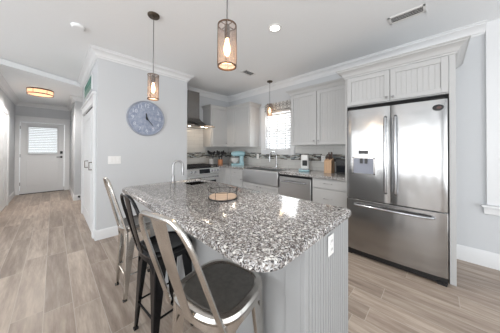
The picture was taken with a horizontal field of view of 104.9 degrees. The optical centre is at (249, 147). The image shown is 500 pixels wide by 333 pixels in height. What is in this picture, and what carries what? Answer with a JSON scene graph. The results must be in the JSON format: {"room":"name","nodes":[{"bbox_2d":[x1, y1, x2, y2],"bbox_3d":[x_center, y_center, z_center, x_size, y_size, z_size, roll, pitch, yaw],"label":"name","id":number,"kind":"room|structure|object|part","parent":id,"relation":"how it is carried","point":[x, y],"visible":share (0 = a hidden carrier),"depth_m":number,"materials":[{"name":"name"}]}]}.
{"room":"kitchen","nodes":[
{"label":"kitchen","id":0,"kind":"room"},
{"bbox_2d":[0,88,14,195],"bbox_3d":[-5.301,-0.046,4.055,3.750,2.708,0.120,0,-1,44],"label":"wall","id":1,"kind":"structure","parent":0,"point":[5,101],"depth_m":4.85,"materials":[{"name":"paint"}]},
{"bbox_2d":[0,111,7,211],"bbox_3d":[-5.182,0.273,4.010,0.980,2.050,0.047,0,-1,44],"label":"door","id":2,"kind":"structure","parent":1,"relation":"in","point":[3,125],"depth_m":4.05,"materials":[{"name":"paint"}]},
{"bbox_3d":[-5.013,0.757,3.867,0.340,0.700,0.008,0,-1,44],"label":"panel","id":3,"kind":"part","parent":2,"relation":"part of","materials":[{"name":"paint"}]},
{"bbox_3d":[-5.010,-0.168,3.874,0.340,0.850,0.008,0,-1,44],"label":"panel","id":4,"kind":"part","parent":2,"relation":"part of","materials":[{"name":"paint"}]},
{"bbox_3d":[-5.325,-0.166,4.181,0.340,0.850,0.008,0,-1,44],"label":"panel","id":5,"kind":"part","parent":2,"relation":"part of","materials":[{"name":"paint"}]},
{"bbox_3d":[-5.327,0.759,4.175,0.340,0.700,0.008,0,-1,44],"label":"panel","id":6,"kind":"part","parent":2,"relation":"part of","materials":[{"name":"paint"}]},
{"bbox_2d":[0,104,9,205],"bbox_3d":[-5.167,0.228,4.026,1.160,2.160,0.030,0,-1,44],"label":"trim","id":7,"kind":"structure","parent":1,"relation":"attached to","point":[2,108],"depth_m":4.37,"materials":[{"name":"paint"}]},
{"bbox_2d":[8,191,14,203],"bbox_3d":[-6.055,1.242,4.873,1.240,0.140,0.016,0,-1,44],"label":"baseboard","id":8,"kind":"structure","parent":1,"relation":"attached to","point":[12,195],"depth_m":4.91,"materials":[{"name":"paint"}]},
{"bbox_2d":[0,72,82,110],"bbox_3d":[-4.789,-1.239,4.605,3.480,0.115,1.365,0,-1,44],"label":"trim","id":9,"kind":"structure","parent":1,"relation":"attached to","point":[5,87],"depth_m":5.02,"materials":[{"name":"paint"}]},
{"bbox_2d":[0,58,82,106],"bbox_3d":[-4.323,-1.338,4.975,3.630,0.090,2.545,0,-1,44],"label":"ceiling","id":10,"kind":"structure","parent":0,"point":[19,77],"depth_m":3.89,"materials":[{"name":"paint"}]},
{"bbox_2d":[26,87,53,97],"bbox_3d":[-4.685,-1.240,4.297,0.424,0.118,0.424,0,-1,44],"label":"ceiling light","id":11,"kind":"object","parent":10,"relation":"attached to","point":[35,91],"visible":1,"depth_m":4.19,"materials":[{"name":"beige glass"}]},
{"bbox_2d":[15,105,69,187],"bbox_3d":[-6.159,0.013,5.773,0.120,2.610,1.450,0,-1,44],"label":"wall","id":12,"kind":"structure","parent":0,"point":[19,110],"depth_m":5.68,"materials":[{"name":"paint"}]},
{"bbox_2d":[19,122,63,193],"bbox_3d":[-6.153,0.286,5.711,0.105,2.038,0.897,0,-1,44],"label":"door","id":13,"kind":"structure","parent":12,"relation":"in","point":[38,172],"depth_m":5.67,"materials":[{"name":"paint"}]},
{"bbox_3d":[-6.280,0.731,5.584,0.008,0.730,0.280,0,-1,44],"label":"panel","id":14,"kind":"part","parent":13,"relation":"part of","materials":[{"name":"paint"}]},
{"bbox_2d":[28,126,57,153],"bbox_3d":[-6.133,-0.227,5.701,0.041,0.812,0.590,0,-1,44],"label":"blind","id":15,"kind":"object","parent":13,"relation":"attached to","point":[35,127],"visible":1,"depth_m":5.69,"materials":[{"name":"grey plastic"}]},
{"bbox_3d":[-6.028,0.734,5.841,0.008,0.730,0.280,0,-1,44],"label":"panel","id":16,"kind":"part","parent":13,"relation":"part of","materials":[{"name":"paint"}]},
{"bbox_2d":[14,115,69,194],"bbox_3d":[-6.106,0.207,5.709,0.045,2.220,1.125,0,-1,44],"label":"trim","id":17,"kind":"structure","parent":12,"relation":"attached to","point":[18,118],"depth_m":5.66,"materials":[{"name":"paint"}]},
{"bbox_2d":[70,101,82,194],"bbox_3d":[-4.469,0.013,5.142,3.180,2.610,0.370,0,-1,44],"label":"wall","id":18,"kind":"structure","parent":0,"point":[76,112],"depth_m":4.88,"materials":[{"name":"paint"}]},
{"bbox_2d":[69,185,80,200],"bbox_3d":[-4.972,1.249,5.527,1.876,0.140,0.266,0,-1,44],"label":"baseboard","id":19,"kind":"structure","parent":18,"relation":"attached to","point":[74,197],"depth_m":4.86,"materials":[{"name":"paint"}]},
{"bbox_2d":[83,74,89,103],"bbox_3d":[-3.126,-0.042,3.740,1.200,2.708,0.120,0,-1,44],"label":"wall","id":20,"kind":"structure","parent":0,"point":[89,74],"depth_m":3.93,"materials":[{"name":"paint"}]},
{"bbox_2d":[82,110,90,228],"bbox_3d":[-2.953,0.342,3.458,1.080,1.913,0.090,0,-1,44],"label":"door","id":21,"kind":"structure","parent":20,"relation":"in","point":[87,118],"depth_m":3.44,"materials":[{"name":"paint"}]},
{"bbox_2d":[84,73,92,100],"bbox_3d":[-2.865,-1.058,3.397,1.030,0.260,0.018,0,-1,44],"label":"sign","id":22,"kind":"object","parent":20,"relation":"attached to","point":[88,87],"visible":1,"depth_m":3.30,"materials":[{"name":"teal paint"}]},
{"bbox_2d":[81,91,95,238],"bbox_3d":[-2.849,0.247,3.351,1.680,2.125,0.045,0,-1,44],"label":"trim","id":23,"kind":"structure","parent":20,"relation":"attached to","point":[91,100],"depth_m":2.79,"materials":[{"name":"paint"}]},
{"bbox_2d":[88,109,91,230],"bbox_3d":[-2.451,0.340,2.967,0.315,1.913,0.090,0,-1,44],"label":"door","id":24,"kind":"structure","parent":20,"relation":"in","point":[90,162],"depth_m":3.02,"materials":[{"name":"paint"}]},
{"bbox_2d":[90,58,186,229],"bbox_3d":[-1.977,-0.041,3.491,0.792,2.708,1.370,0,-1,44],"label":"wall","id":25,"kind":"structure","parent":0,"point":[145,160],"depth_m":3.02,"materials":[{"name":"paint"}]},
{"bbox_2d":[94,226,117,240],"bbox_3d":[-1.734,1.242,3.230,0.118,0.140,1.386,0,-1,44],"label":"baseboard","id":26,"kind":"structure","parent":25,"relation":"attached to","point":[100,234],"depth_m":2.78,"materials":[{"name":"paint"}]},
{"bbox_2d":[108,156,120,163],"bbox_3d":[-2.023,0.179,2.869,0.010,0.116,0.160,0,-1,44],"label":"light switch","id":27,"kind":"object","parent":25,"relation":"attached to","point":[111,159],"visible":1,"depth_m":2.87,"materials":[{"name":"white plastic"}]},
{"bbox_2d":[126,101,164,135],"bbox_3d":[-1.707,-0.488,3.176,0.036,0.580,0.580,0,-1,44],"label":"round clock","id":28,"kind":"object","parent":25,"relation":"attached to","point":[145,118],"visible":1,"depth_m":3.16,"materials":[{"name":"paint"}]},
{"bbox_2d":[192,96,228,128],"bbox_3d":[-1.188,-0.029,4.779,0.120,2.708,1.575,0,-1,44],"label":"wall","id":29,"kind":"structure","parent":0,"point":[203,101],"depth_m":4.80,"materials":[{"name":"paint"}]},
{"bbox_2d":[187,90,214,128],"bbox_3d":[-1.241,-0.858,4.269,0.504,0.812,0.760,0,-1,44],"label":"range hood","id":30,"kind":"object","parent":29,"relation":"attached to","point":[193,121],"visible":0.84,"depth_m":4.25,"materials":[{"name":"silver metal"}]},
{"bbox_2d":[201,104,226,146],"bbox_3d":[-0.866,-0.516,4.733,0.401,0.983,0.532,0,-1,44],"label":"upper cabinet","id":31,"kind":"object","parent":29,"relation":"attached to","point":[213,115],"visible":0.99,"depth_m":4.62,"materials":[{"name":"paint"}]},
{"bbox_3d":[-0.863,-0.966,4.735,0.397,0.083,0.532,0,-1,44],"label":"crown","id":32,"kind":"part","parent":31,"relation":"part of","materials":[{"name":"paint"}]},
{"bbox_3d":[-0.735,-0.470,4.673,0.020,0.870,0.430,0,-1,44],"label":"door","id":33,"kind":"part","parent":31,"relation":"part of","materials":[{"name":"paint"}]},
{"bbox_2d":[0,0,499,96],"bbox_3d":[-2.135,-1.460,1.398,12.000,0.100,7.995,0,-1,44],"label":"ceiling","id":34,"kind":"structure","parent":0,"point":[314,35],"depth_m":2.32,"materials":[{"name":"paint"}]},
{"bbox_2d":[71,22,85,30],"bbox_3d":[-1.980,-1.390,2.215,0.130,0.028,0.130,0,-1,44],"label":"smoke detector","id":35,"kind":"object","parent":34,"relation":"attached to","point":[79,27],"visible":1,"depth_m":2.20,"materials":[{"name":"plastic"}]},
{"bbox_2d":[147,11,159,100],"bbox_3d":[-1.018,-0.956,2.025,0.116,0.892,0.116,0,-1,44],"label":"pendant light","id":36,"kind":"object","parent":34,"relation":"hanging from","point":[152,15],"visible":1,"depth_m":2.02,"materials":[{"name":"brown metal"}]},
{"bbox_2d":[151,75,154,82],"bbox_3d":[-1.018,-0.726,2.023,0.034,0.084,0.034,0,-1,44],"label":"socket","id":37,"kind":"object","parent":36,"relation":"attached to","point":[153,76],"depth_m":2.01,"materials":[{"name":"brown metal"}]},
{"bbox_3d":[-1.019,-0.630,2.022,0.039,0.108,0.040,0,-1,44],"label":"bulb","id":38,"kind":"part","parent":36,"relation":"part of","materials":[{"name":"white glass"}]},
{"bbox_3d":[-1.017,-1.068,2.025,0.009,0.608,0.009,0,0,-23],"label":"rod","id":39,"kind":"part","parent":36,"relation":"part of","materials":[{"name":"silver metal"}]},
{"bbox_2d":[217,0,236,70],"bbox_3d":[-0.138,-0.947,1.165,0.116,0.918,0.116,0,-1,44],"label":"pendant light","id":40,"kind":"object","parent":34,"relation":"hanging from","point":[227,27],"visible":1,"depth_m":1.16,"materials":[{"name":"brown metal"}]},
{"bbox_2d":[224,23,229,38],"bbox_3d":[-0.139,-0.703,1.163,0.034,0.084,0.034,0,-1,44],"label":"socket","id":41,"kind":"object","parent":40,"relation":"attached to","point":[227,26],"depth_m":1.15,"materials":[{"name":"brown metal"}]},
{"bbox_3d":[-0.138,-1.059,1.166,0.009,0.635,0.009,0,0,-23],"label":"rod","id":42,"kind":"part","parent":40,"relation":"part of","materials":[{"name":"silver metal"}]},
{"bbox_3d":[-0.139,-0.607,1.163,0.039,0.108,0.040,0,-1,44],"label":"bulb","id":43,"kind":"part","parent":40,"relation":"part of","materials":[{"name":"white glass"}]},
{"bbox_2d":[241,69,255,75],"bbox_3d":[-0.030,-1.383,3.538,0.160,0.012,0.260,0,-1,44],"label":"ceiling vent","id":44,"kind":"object","parent":34,"relation":"in","point":[247,72],"visible":1,"depth_m":3.53,"materials":[{"name":"white plastic"}]},
{"bbox_2d":[267,80,272,115],"bbox_3d":[0.409,-1.030,3.986,0.116,0.708,0.116,0,-1,44],"label":"pendant light","id":45,"kind":"object","parent":34,"relation":"hanging from","point":[268,81],"visible":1,"depth_m":3.97,"materials":[{"name":"brown metal"}]},
{"bbox_2d":[268,23,281,31],"bbox_3d":[0.289,-1.394,2.234,0.156,0.007,0.156,0,-1,44],"label":"recessed light","id":46,"kind":"object","parent":34,"relation":"in","point":[275,27],"visible":1,"depth_m":2.22,"materials":[{"name":"white plastic"}]},
{"bbox_2d":[388,4,425,24],"bbox_3d":[1.639,-1.389,2.013,0.300,0.012,0.145,0,-1,44],"label":"ceiling vent","id":47,"kind":"object","parent":34,"relation":"in","point":[420,9],"visible":1,"depth_m":2.00,"materials":[{"name":"white plastic"}]},
{"bbox_2d":[0,190,499,332],"bbox_3d":[-2.147,1.341,1.875,12.700,0.080,8.700,0,-1,44],"label":"floor","id":48,"kind":"structure","parent":0,"point":[55,277],"depth_m":1.77,"materials":[{"name":"brown wood"}]},
{"bbox_2d":[103,177,154,302],"bbox_3d":[-1.101,0.779,1.803,0.336,1.049,0.436,0,-1,44],"label":"bar stool","id":49,"kind":"object","parent":48,"relation":"on","point":[126,243],"visible":0.6,"depth_m":1.67,"materials":[{"name":"metal"}]},
{"bbox_3d":[-1.215,1.009,1.835,0.095,0.590,0.095,0,-1,44],"label":"leg","id":50,"kind":"part","parent":49,"relation":"part of","materials":[{"name":"metal"}]},
{"bbox_3d":[-1.066,1.008,1.689,0.095,0.590,0.095,0,-1,44],"label":"leg","id":51,"kind":"part","parent":49,"relation":"part of","materials":[{"name":"metal"}]},
{"bbox_3d":[-1.066,0.697,1.839,0.272,0.018,0.272,0,-1,44],"label":"seat","id":52,"kind":"part","parent":49,"relation":"part of","materials":[{"name":"metal"}]},
{"bbox_3d":[-0.920,1.010,1.839,0.095,0.590,0.095,0,-1,44],"label":"leg","id":53,"kind":"part","parent":49,"relation":"part of","materials":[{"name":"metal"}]},
{"bbox_2d":[120,193,192,332],"bbox_3d":[-0.653,0.797,1.369,0.336,1.009,0.436,0,-1,39],"label":"bar stool","id":54,"kind":"object","parent":48,"relation":"on","point":[178,248],"visible":0.6,"depth_m":1.29,"materials":[{"name":"black metal"}]},
{"bbox_3d":[-0.769,1.007,1.391,0.095,0.590,0.095,0,-1,39],"label":"leg","id":55,"kind":"part","parent":54,"relation":"part of","materials":[{"name":"black metal"}]},
{"bbox_3d":[-0.607,1.006,1.259,0.095,0.590,0.095,0,-1,39],"label":"leg","id":56,"kind":"part","parent":54,"relation":"part of","materials":[{"name":"black metal"}]},
{"bbox_3d":[-0.621,0.695,1.408,0.272,0.018,0.272,0,-1,39],"label":"seat","id":57,"kind":"part","parent":54,"relation":"part of","materials":[{"name":"black metal"}]},
{"bbox_3d":[-0.636,1.008,1.553,0.095,0.590,0.095,0,-1,39],"label":"leg","id":58,"kind":"part","parent":54,"relation":"part of","materials":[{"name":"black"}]},
{"bbox_3d":[-0.475,1.008,1.420,0.095,0.590,0.095,0,-1,39],"label":"leg","id":59,"kind":"part","parent":54,"relation":"part of","materials":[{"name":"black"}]},
{"bbox_2d":[138,210,263,332],"bbox_3d":[-0.181,0.760,0.841,0.364,1.079,0.511,0,0,32],"label":"bar stool","id":60,"kind":"object","parent":48,"relation":"on","point":[217,296],"visible":1,"depth_m":0.78,"materials":[{"name":"metal"}]},
{"bbox_3d":[-0.306,0.980,0.865,0.095,0.638,0.095,0,0,32],"label":"leg","id":61,"kind":"part","parent":60,"relation":"part of","materials":[{"name":"metal"}]},
{"bbox_3d":[-0.142,0.645,0.904,0.300,0.018,0.300,0,0,32],"label":"seat","id":62,"kind":"part","parent":60,"relation":"part of","materials":[{"name":"metal"}]},
{"bbox_3d":[0.021,0.982,0.938,0.095,0.638,0.095,0,0,32],"label":"leg","id":63,"kind":"part","parent":60,"relation":"part of","materials":[{"name":"metal"}]},
{"bbox_2d":[187,163,219,181],"bbox_3d":[-1.161,0.820,4.175,0.738,0.902,0.755,0,-1,44],"label":"range","id":64,"kind":"object","parent":48,"relation":"on","point":[210,172],"visible":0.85,"depth_m":4.00,"materials":[{"name":"silver metal"}]},
{"bbox_2d":[187,173,218,181],"bbox_3d":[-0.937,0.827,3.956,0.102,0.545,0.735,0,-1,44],"label":"oven","id":65,"kind":"object","parent":64,"relation":"in","point":[207,176],"depth_m":4.00,"materials":[{"name":"silver metal"}]},
{"bbox_2d":[187,166,218,169],"bbox_3d":[-1.188,0.412,4.205,0.660,0.018,0.755,0,-1,44],"label":"cooktop","id":66,"kind":"object","parent":64,"relation":"in","point":[188,167],"depth_m":3.95,"materials":[{"name":"black glass"}]},
{"bbox_3d":[-0.947,0.483,3.969,0.074,0.122,0.755,0,-1,44],"label":"control panel","id":67,"kind":"part","parent":64,"relation":"part of","materials":[{"name":"silver metal"}]},
{"bbox_2d":[219,168,223,182],"bbox_3d":[-0.862,0.887,4.551,0.640,0.875,0.188,0,-1,44],"label":"base cabinet","id":68,"kind":"object","parent":48,"relation":"on","point":[221,174],"visible":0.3,"depth_m":4.33,"materials":[{"name":"paint"}]},
{"bbox_2d":[224,168,231,184],"bbox_3d":[-0.514,0.889,4.751,0.859,0.875,0.640,0,-1,44],"label":"base cabinet","id":69,"kind":"object","parent":48,"relation":"on","point":[227,171],"visible":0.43,"depth_m":4.31,"materials":[{"name":"paint"}]},
{"bbox_2d":[215,163,344,180],"bbox_3d":[0.284,0.427,3.868,3.256,0.038,0.812,0,-1,44],"label":"countertop","id":70,"kind":"structure","parent":69,"relation":"on","point":[288,171],"depth_m":3.18,"materials":[{"name":"stone"}]},
{"bbox_2d":[218,159,222,164],"bbox_3d":[-0.735,0.347,4.769,0.125,0.130,0.125,0,-1,44],"label":"utensil crock","id":71,"kind":"object","parent":70,"relation":"on","point":[220,161],"visible":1,"depth_m":4.72,"materials":[{"name":"orange ceramic"}]},
{"bbox_2d":[231,151,244,165],"bbox_3d":[-0.291,0.242,4.605,0.355,0.341,0.206,0,0,-6],"label":"stand mixer","id":72,"kind":"object","parent":70,"relation":"on","point":[240,154],"visible":0.99,"depth_m":4.55,"materials":[{"name":"teal metal"}]},
{"bbox_2d":[231,157,238,162],"bbox_3d":[-0.365,0.298,4.597,0.206,0.135,0.206,0,0,-6],"label":"bowl","id":73,"kind":"object","parent":72,"relation":"on","point":[234,159],"depth_m":4.53,"materials":[{"name":"silver metal"}]},
{"bbox_2d":[243,167,284,186],"bbox_3d":[0.317,0.551,3.792,0.886,0.253,0.435,0,-1,44],"label":"farmhouse sink","id":74,"kind":"object","parent":70,"relation":"in","point":[266,176],"visible":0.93,"depth_m":3.64,"materials":[{"name":"silver metal"}]},
{"bbox_2d":[269,152,277,167],"bbox_3d":[0.488,0.241,3.940,0.213,0.337,0.086,0,0,-31],"label":"faucet","id":75,"kind":"object","parent":70,"relation":"on","point":[276,164],"visible":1,"depth_m":3.97,"materials":[{"name":"silver metal"}]},
{"bbox_2d":[299,155,308,171],"bbox_3d":[0.961,0.265,3.411,0.180,0.285,0.290,0,0,16],"label":"coffee machine","id":76,"kind":"object","parent":70,"relation":"on","point":[304,158],"visible":1,"depth_m":3.39,"materials":[{"name":"white plastic"}]},
{"bbox_2d":[324,158,334,172],"bbox_3d":[1.299,0.285,3.146,0.120,0.243,0.140,0,-1,44],"label":"knife block","id":77,"kind":"object","parent":70,"relation":"on","point":[329,165],"visible":0.9,"depth_m":3.10,"materials":[{"name":"brown wood"}]},
{"bbox_2d":[336,159,344,174],"bbox_3d":[1.441,0.288,2.948,0.170,0.235,0.265,0,-1,44],"label":"countertop appliance","id":78,"kind":"object","parent":70,"relation":"on","point":[340,163],"visible":0.59,"depth_m":2.88,"materials":[{"name":"black plastic"}]},
{"bbox_3d":[1.364,0.314,2.869,0.130,0.100,0.007,0,-1,44],"label":"panel","id":79,"kind":"part","parent":78,"relation":"part of","materials":[{"name":"black glass"}]},
{"bbox_2d":[231,169,242,186],"bbox_3d":[-0.077,0.887,4.309,0.381,0.875,0.662,0,-1,44],"label":"base cabinet","id":80,"kind":"object","parent":48,"relation":"on","point":[236,174],"visible":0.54,"depth_m":4.09,"materials":[{"name":"paint"}]},
{"bbox_3d":[-0.279,0.525,4.105,0.361,0.135,0.020,0,-1,44],"label":"drawer","id":81,"kind":"part","parent":80,"relation":"part of","materials":[{"name":"paint"}]},
{"bbox_3d":[-0.280,0.905,4.102,0.361,0.605,0.020,0,-1,44],"label":"door","id":82,"kind":"part","parent":80,"relation":"part of","materials":[{"name":"paint"}]},
{"bbox_2d":[154,212,347,332],"bbox_3d":[-0.216,0.868,1.652,1.827,0.875,0.562,0,-1,44],"label":"kitchen island","id":83,"kind":"object","parent":48,"relation":"on","point":[309,294],"visible":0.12,"depth_m":0.96,"materials":[{"name":"paint"}]},
{"bbox_2d":[122,178,350,271],"bbox_3d":[-0.314,0.409,1.566,1.866,0.038,0.878,0,-1,44],"label":"island countertop","id":84,"kind":"structure","parent":83,"relation":"on","point":[258,231],"depth_m":1.06,"materials":[{"name":"stone"}]},
{"bbox_2d":[170,160,183,183],"bbox_3d":[-0.814,0.264,2.151,0.139,0.259,0.082,0,0,-9],"label":"faucet","id":85,"kind":"object","parent":84,"relation":"on","point":[180,161],"visible":1,"depth_m":2.12,"materials":[{"name":"silver metal"}]},
{"bbox_3d":[-0.808,0.224,2.159,0.128,0.179,0.024,0,0,-32],"label":"spout","id":86,"kind":"part","parent":85,"relation":"part of","materials":[{"name":"silver metal"}]},
{"bbox_2d":[185,181,204,184],"bbox_3d":[-0.632,0.513,2.227,0.296,0.190,0.266,0,-1,44],"label":"bar sink","id":87,"kind":"object","parent":84,"relation":"in","point":[197,182],"visible":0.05,"depth_m":2.36,"materials":[{"name":"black metal"}]},
{"bbox_2d":[208,187,237,201],"bbox_3d":[-0.209,0.346,1.501,0.237,0.086,0.232,0,0,-1],"label":"serving tray","id":88,"kind":"object","parent":84,"relation":"on","point":[223,196],"visible":1,"depth_m":1.45,"materials":[{"name":"brown wood"}]},
{"bbox_3d":[0.423,0.865,1.030,0.020,0.875,0.558,0,-1,44],"label":"panel","id":89,"kind":"part","parent":83,"relation":"part of","materials":[{"name":"paint"}]},
{"bbox_2d":[328,233,333,256],"bbox_3d":[0.429,0.512,1.016,0.010,0.105,0.070,0,-1,44],"label":"outlet","id":90,"kind":"object","parent":83,"relation":"attached to","point":[330,237],"visible":1,"depth_m":1.01,"materials":[{"name":"white plastic"}]},
{"bbox_2d":[243,181,278,193],"bbox_3d":[0.384,1.003,3.859,0.906,0.640,0.659,0,-1,44],"label":"base cabinet","id":91,"kind":"object","parent":48,"relation":"on","point":[261,187],"visible":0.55,"depth_m":3.61,"materials":[{"name":"paint"}]},
{"bbox_3d":[0.022,0.949,3.807,0.441,0.515,0.020,0,-1,44],"label":"door","id":92,"kind":"part","parent":91,"relation":"part of","materials":[{"name":"paint"}]},
{"bbox_3d":[0.340,0.948,3.496,0.441,0.515,0.020,0,-1,44],"label":"door","id":93,"kind":"part","parent":91,"relation":"part of","materials":[{"name":"paint"}]},
{"bbox_2d":[279,174,311,200],"bbox_3d":[0.904,0.886,3.307,0.594,0.868,0.663,0,-1,44],"label":"dishwasher","id":94,"kind":"object","parent":48,"relation":"on","point":[300,187],"visible":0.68,"depth_m":3.08,"materials":[{"name":"silver metal"}]},
{"bbox_3d":[0.692,0.553,3.093,0.442,0.021,0.055,0,-1,44],"label":"handle","id":95,"kind":"part","parent":94,"relation":"part of","materials":[{"name":"silver metal"}]},
{"bbox_2d":[312,177,344,207],"bbox_3d":[1.319,0.881,2.945,0.491,0.875,0.662,0,-1,44],"label":"base cabinet","id":96,"kind":"object","parent":48,"relation":"on","point":[325,191],"visible":0.38,"depth_m":2.73,"materials":[{"name":"paint"}]},
{"bbox_3d":[1.117,0.737,2.739,0.471,0.280,0.020,0,-1,44],"label":"drawer","id":97,"kind":"part","parent":96,"relation":"part of","materials":[{"name":"paint"}]},
{"bbox_3d":[1.118,0.519,2.741,0.471,0.135,0.020,0,-1,44],"label":"drawer","id":98,"kind":"part","parent":96,"relation":"part of","materials":[{"name":"paint"}]},
{"bbox_2d":[347,97,447,286],"bbox_3d":[1.771,0.416,2.353,0.896,1.800,0.812,0,-1,44],"label":"refrigerator","id":99,"kind":"object","parent":48,"relation":"on","point":[397,155],"visible":0.99,"depth_m":2.04,"materials":[{"name":"silver metal"}]},
{"bbox_3d":[1.399,0.073,2.288,0.456,1.082,0.063,0,-1,44],"label":"door","id":100,"kind":"part","parent":99,"relation":"part of","materials":[{"name":"silver metal"}]},
{"bbox_3d":[1.488,0.078,2.115,0.030,0.875,0.070,0,-1,44],"label":"handle","id":101,"kind":"part","parent":99,"relation":"part of","materials":[{"name":"silver metal"}]},
{"bbox_3d":[1.512,0.681,2.087,0.727,0.028,0.074,0,-1,44],"label":"handle","id":102,"kind":"part","parent":99,"relation":"part of","materials":[{"name":"silver metal"}]},
{"bbox_3d":[1.553,0.078,2.053,0.030,0.875,0.070,0,-1,44],"label":"handle","id":103,"kind":"part","parent":99,"relation":"part of","materials":[{"name":"silver metal"}]},
{"bbox_3d":[1.554,0.932,2.128,0.896,0.613,0.063,0,-1,44],"label":"freezer drawer","id":104,"kind":"part","parent":99,"relation":"part of","materials":[{"name":"silver metal"}]},
{"bbox_3d":[1.721,0.072,1.974,0.436,1.082,0.063,0,-1,44],"label":"door","id":105,"kind":"part","parent":99,"relation":"part of","materials":[{"name":"silver metal"}]},
{"bbox_2d":[432,104,443,110],"bbox_3d":[1.812,-0.390,1.850,0.081,0.060,0.009,0,-1,44],"label":"magnet","id":106,"kind":"object","parent":99,"relation":"attached to","point":[438,107],"visible":1,"depth_m":1.85,"materials":[{"name":"black metal"}]},
{"bbox_2d":[336,35,470,285],"bbox_3d":[1.816,0.157,2.391,1.175,2.318,0.781,0,-1,44],"label":"tall cabinet","id":107,"kind":"object","parent":48,"relation":"on","point":[428,73],"visible":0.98,"depth_m":2.02,"materials":[{"name":"paint"}]},
{"bbox_3d":[1.500,0.198,2.763,0.022,2.240,0.691,0,-1,44],"label":"panel","id":108,"kind":"part","parent":107,"relation":"part of","materials":[{"name":"paint"}]},
{"bbox_3d":[1.428,-0.715,2.345,0.450,0.350,0.020,0,-1,44],"label":"door","id":109,"kind":"part","parent":107,"relation":"part of","materials":[{"name":"paint"}]},
{"bbox_3d":[1.819,-0.950,2.399,1.175,0.104,0.780,0,-1,44],"label":"crown","id":110,"kind":"part","parent":107,"relation":"part of","materials":[{"name":"paint"}]},
{"bbox_3d":[1.758,-0.717,2.022,0.456,0.350,0.020,0,-1,44],"label":"door","id":111,"kind":"part","parent":107,"relation":"part of","materials":[{"name":"paint"}]},
{"bbox_3d":[2.187,0.195,2.091,0.045,2.240,0.691,0,-1,44],"label":"panel","id":112,"kind":"part","parent":107,"relation":"part of","materials":[{"name":"paint"}]},
{"bbox_2d":[229,34,499,253],"bbox_3d":[1.578,-0.032,3.261,6.200,2.708,0.120,0,-1,44],"label":"wall","id":113,"kind":"structure","parent":0,"point":[476,229],"depth_m":2.22,"materials":[{"name":"paint"}]},
{"bbox_2d":[226,101,261,146],"bbox_3d":[-0.178,-0.515,4.609,0.867,0.983,0.411,0,-1,44],"label":"upper cabinet","id":114,"kind":"object","parent":113,"relation":"attached to","point":[243,119],"visible":1,"depth_m":4.44,"materials":[{"name":"paint"}]},
{"bbox_3d":[-0.202,-0.475,4.453,0.500,0.880,0.020,0,-1,44],"label":"door","id":115,"kind":"part","parent":114,"relation":"part of","materials":[{"name":"paint"}]},
{"bbox_3d":[-0.181,-0.965,4.607,0.867,0.083,0.397,0,-1,44],"label":"crown","id":116,"kind":"part","parent":114,"relation":"part of","materials":[{"name":"paint"}]},
{"bbox_2d":[187,128,344,171],"bbox_3d":[0.020,0.030,3.598,3.260,0.980,1.575,0,-1,44],"label":"backsplash","id":117,"kind":"structure","parent":113,"relation":"attached to","point":[196,153],"depth_m":4.43,"materials":[{"name":"tile"}]},
{"bbox_2d":[261,108,294,154],"bbox_3d":[0.598,-0.387,4.155,0.890,1.055,0.115,0,-1,44],"label":"window","id":118,"kind":"structure","parent":113,"relation":"in","point":[263,113],"depth_m":4.36,"materials":[{"name":"paint"}]},
{"bbox_2d":[265,99,290,111],"bbox_3d":[0.595,-0.883,4.075,0.700,0.165,0.060,0,-1,44],"label":"valance","id":119,"kind":"object","parent":118,"relation":"attached to","point":[286,104],"visible":0.8,"depth_m":4.01,"materials":[{"name":"fabric"}]},
{"bbox_3d":[0.590,0.050,4.131,0.870,0.020,0.075,0,-1,44],"label":"sill","id":120,"kind":"part","parent":118,"relation":"part of","materials":[{"name":"paint"}]},
{"bbox_2d":[266,108,290,149],"bbox_3d":[0.602,-0.384,4.138,0.636,0.842,0.054,0,-1,44],"label":"blind","id":121,"kind":"object","parent":118,"relation":"attached to","point":[283,144],"visible":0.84,"depth_m":4.11,"materials":[{"name":"grey plastic"}]},
{"bbox_3d":[0.585,-0.360,4.120,0.016,0.740,0.006,0,-1,44],"label":"tilt rod","id":122,"kind":"part","parent":121,"relation":"part of","materials":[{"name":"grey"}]},
{"bbox_2d":[77,20,486,101],"bbox_3d":[-0.495,-1.336,3.087,5.785,0.115,3.045,0,-1,44],"label":"trim","id":123,"kind":"structure","parent":113,"relation":"attached to","point":[479,28],"depth_m":3.03,"materials":[{"name":"paint"}]},
{"bbox_2d":[286,78,344,145],"bbox_3d":[1.188,-0.541,3.275,1.130,0.983,0.411,0,-1,44],"label":"upper cabinet","id":124,"kind":"object","parent":113,"relation":"attached to","point":[317,110],"visible":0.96,"depth_m":3.13,"materials":[{"name":"paint"}]},
{"bbox_3d":[0.926,-0.499,3.350,0.486,0.890,0.020,0,-1,44],"label":"door","id":125,"kind":"part","parent":124,"relation":"part of","materials":[{"name":"paint"}]},
{"bbox_3d":[1.185,-0.991,3.273,1.130,0.083,0.397,0,-1,44],"label":"crown","id":126,"kind":"part","parent":124,"relation":"part of","materials":[{"name":"paint"}]},
{"bbox_3d":[1.278,-0.501,3.006,0.480,0.890,0.020,0,-1,44],"label":"door","id":127,"kind":"part","parent":124,"relation":"part of","materials":[{"name":"paint"}]},
{"bbox_2d":[456,244,499,269],"bbox_3d":[3.072,1.230,1.694,1.780,0.171,0.016,0,-1,44],"label":"baseboard","id":128,"kind":"structure","parent":113,"relation":"attached to","point":[469,254],"depth_m":2.17,"materials":[{"name":"paint"}]},
{"bbox_2d":[481,204,499,215],"bbox_3d":[2.992,0.677,1.739,1.155,0.105,0.070,0,-1,44],"label":"trim","id":129,"kind":"structure","parent":113,"relation":"attached to","point":[488,209],"depth_m":2.09,"materials":[{"name":"paint"}]},
{"bbox_2d":[485,19,499,205],"bbox_3d":[3.006,-0.384,1.765,1.065,2.018,0.030,0,-1,44],"label":"trim","id":130,"kind":"structure","parent":113,"relation":"attached to","point":[492,34],"depth_m":2.09,"materials":[{"name":"paint"}]}
]}

